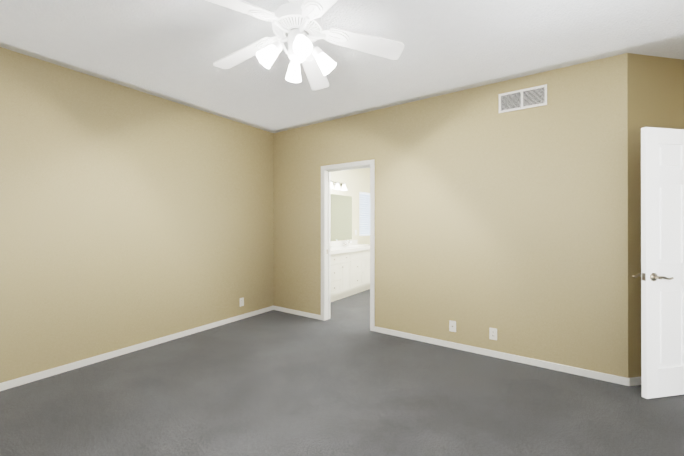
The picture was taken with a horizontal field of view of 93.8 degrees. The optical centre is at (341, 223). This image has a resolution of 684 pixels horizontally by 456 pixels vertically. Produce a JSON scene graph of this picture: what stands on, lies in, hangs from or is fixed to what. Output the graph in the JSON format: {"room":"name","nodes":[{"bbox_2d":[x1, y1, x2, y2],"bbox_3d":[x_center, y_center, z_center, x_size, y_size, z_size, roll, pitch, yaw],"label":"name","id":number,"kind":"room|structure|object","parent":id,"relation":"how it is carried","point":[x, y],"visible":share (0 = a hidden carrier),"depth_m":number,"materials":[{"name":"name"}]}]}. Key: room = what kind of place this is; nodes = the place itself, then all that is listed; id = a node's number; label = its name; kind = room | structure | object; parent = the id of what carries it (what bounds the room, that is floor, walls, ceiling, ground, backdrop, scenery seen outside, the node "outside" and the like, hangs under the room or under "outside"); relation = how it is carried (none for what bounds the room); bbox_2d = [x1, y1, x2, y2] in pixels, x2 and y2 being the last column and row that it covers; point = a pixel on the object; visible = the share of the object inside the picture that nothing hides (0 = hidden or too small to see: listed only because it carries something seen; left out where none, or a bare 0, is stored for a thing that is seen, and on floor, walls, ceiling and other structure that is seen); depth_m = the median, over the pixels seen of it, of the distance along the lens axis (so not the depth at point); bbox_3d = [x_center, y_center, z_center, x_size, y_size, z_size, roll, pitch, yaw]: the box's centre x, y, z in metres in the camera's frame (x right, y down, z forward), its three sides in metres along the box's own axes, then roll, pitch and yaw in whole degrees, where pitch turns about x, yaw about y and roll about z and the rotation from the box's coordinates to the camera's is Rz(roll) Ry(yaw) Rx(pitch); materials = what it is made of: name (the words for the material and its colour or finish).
{"room":"empty bedroom","nodes":[
{"label":"empty bedroom","id":0,"kind":"room"},
{"bbox_2d":[0,47,369,382],"bbox_3d":[-1.268,-0.029,4.686,0.120,2.700,8.840,0,0,34],"label":"wall","id":1,"kind":"structure","parent":0,"point":[129,217],"depth_m":3.18,"materials":[{"name":"beige paint"}]},
{"bbox_2d":[0,306,272,390],"bbox_3d":[-2.342,1.286,2.994,0.012,0.062,4.600,0,0,34],"label":"baseboard","id":2,"kind":"structure","parent":1,"relation":"attached to","point":[9,384],"depth_m":3.15,"materials":[{"name":"white wood"}]},
{"bbox_2d":[240,297,243,306],"bbox_3d":[-1.380,1.087,4.405,0.007,0.115,0.070,0,0,34],"label":"outlet","id":3,"kind":"object","parent":1,"relation":"attached to","point":[241,301],"visible":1,"depth_m":4.41,"materials":[{"name":"white plastic"}]},
{"bbox_2d":[331,181,346,190],"bbox_3d":[-0.175,-0.724,6.000,0.200,0.163,0.900,0,0,34],"label":"sconce","id":4,"kind":"object","parent":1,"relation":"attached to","point":[338,185],"visible":0.67,"depth_m":6.13,"materials":[{"name":"white glass"}]},
{"bbox_2d":[331,194,351,240],"bbox_3d":[-0.292,-0.113,5.999,0.006,0.895,1.770,0,0,34],"label":"bathroom mirror","id":5,"kind":"object","parent":1,"relation":"attached to","point":[341,217],"visible":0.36,"depth_m":6.41,"materials":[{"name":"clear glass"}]},
{"bbox_2d":[360,194,369,233],"bbox_3d":[0.567,-0.204,7.426,0.064,1.015,0.945,0,0,34],"label":"bathroom window","id":6,"kind":"structure","parent":1,"relation":"in","point":[365,197],"depth_m":7.40,"materials":[{"name":"white"}]},
{"bbox_2d":[360,192,369,235],"bbox_3d":[0.618,-0.204,7.391,0.054,0.968,0.897,0,0,34],"label":"window blind","id":7,"kind":"object","parent":6,"relation":"attached to","point":[364,193],"visible":0.4,"depth_m":7.23,"materials":[{"name":"white plastic"}]},
{"bbox_2d":[0,289,683,455],"bbox_3d":[1.303,1.367,2.923,6.710,0.100,9.200,0,0,34],"label":"floor","id":8,"kind":"structure","parent":0,"point":[343,380],"depth_m":2.33,"materials":[{"name":"carpet"}]},
{"bbox_2d":[331,240,369,301],"bbox_3d":[-0.051,0.828,5.848,0.566,0.993,2.124,0,0,34],"label":"bathroom vanity","id":9,"kind":"object","parent":8,"relation":"on","point":[350,267],"visible":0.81,"depth_m":5.74,"materials":[{"name":"white wood"}]},
{"bbox_2d":[0,0,683,132],"bbox_3d":[1.303,-1.433,2.931,6.710,0.100,9.200,0,0,34],"label":"ceiling","id":10,"kind":"structure","parent":0,"point":[173,50],"depth_m":2.48,"materials":[{"name":"white paint"}]},
{"bbox_2d":[207,0,403,89],"bbox_3d":[-0.298,-1.144,1.897,1.230,0.484,1.238,0,0,34],"label":"ceiling fan","id":11,"kind":"object","parent":10,"relation":"hanging from","point":[297,25],"visible":1,"depth_m":1.90,"materials":[{"name":"white"}]},
{"bbox_2d":[273,53,627,377],"bbox_3d":[0.669,-0.031,3.797,4.080,2.700,0.120,0,0,34],"label":"wall","id":12,"kind":"structure","parent":0,"point":[511,227],"depth_m":3.17,"materials":[{"name":"beige paint"}]},
{"bbox_2d":[273,306,320,319],"bbox_3d":[-0.670,1.290,4.629,0.927,0.062,0.012,0,0,34],"label":"baseboard","id":13,"kind":"structure","parent":12,"relation":"attached to","point":[300,313],"depth_m":4.60,"materials":[{"name":"white wood"}]},
{"bbox_2d":[321,159,374,330],"bbox_3d":[0.093,0.271,4.190,0.827,2.098,0.152,0,0,34],"label":"door frame","id":14,"kind":"structure","parent":12,"relation":"attached to","point":[371,163],"depth_m":4.34,"materials":[{"name":"white wood"}]},
{"bbox_2d":[449,320,455,331],"bbox_3d":[1.165,1.088,3.372,0.070,0.115,0.017,0,0,34],"label":"outlet","id":15,"kind":"object","parent":12,"relation":"attached to","point":[452,326],"visible":1,"depth_m":3.38,"materials":[{"name":"white plastic"}]},
{"bbox_2d":[489,328,496,339],"bbox_3d":[1.491,1.092,3.155,0.070,0.115,0.007,0,0,34],"label":"outlet","id":16,"kind":"object","parent":12,"relation":"attached to","point":[492,333],"visible":1,"depth_m":3.15,"materials":[{"name":"white plastic"}]},
{"bbox_2d":[375,326,628,385],"bbox_3d":[1.359,1.287,3.242,2.326,0.062,0.012,0,0,34],"label":"baseboard","id":17,"kind":"structure","parent":12,"relation":"attached to","point":[565,368],"depth_m":3.04,"materials":[{"name":"white wood"}]},
{"bbox_2d":[499,84,546,112],"bbox_3d":[1.697,-1.168,3.017,0.400,0.186,0.010,0,0,34],"label":"air vent","id":18,"kind":"object","parent":12,"relation":"in","point":[531,97],"visible":1,"depth_m":3.01,"materials":[{"name":"white metal"}]},
{"bbox_2d":[627,53,683,377],"bbox_3d":[2.662,-0.034,2.722,0.722,2.700,0.120,0,0,-11],"label":"wall","id":19,"kind":"structure","parent":0,"point":[655,91],"depth_m":2.62,"materials":[{"name":"beige paint"}]},
{"bbox_2d":[629,377,641,385],"bbox_3d":[2.675,1.285,2.653,0.722,0.062,0.012,0,0,-11],"label":"baseboard","id":20,"kind":"structure","parent":19,"relation":"attached to","point":[633,381],"depth_m":2.59,"materials":[{"name":"white wood"}]},
{"bbox_2d":[632,127,683,398],"bbox_3d":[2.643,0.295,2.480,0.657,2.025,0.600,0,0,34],"label":"entry door","id":21,"kind":"structure","parent":19,"relation":"in","point":[661,274],"depth_m":2.41,"materials":[{"name":"white wood"}]}
]}

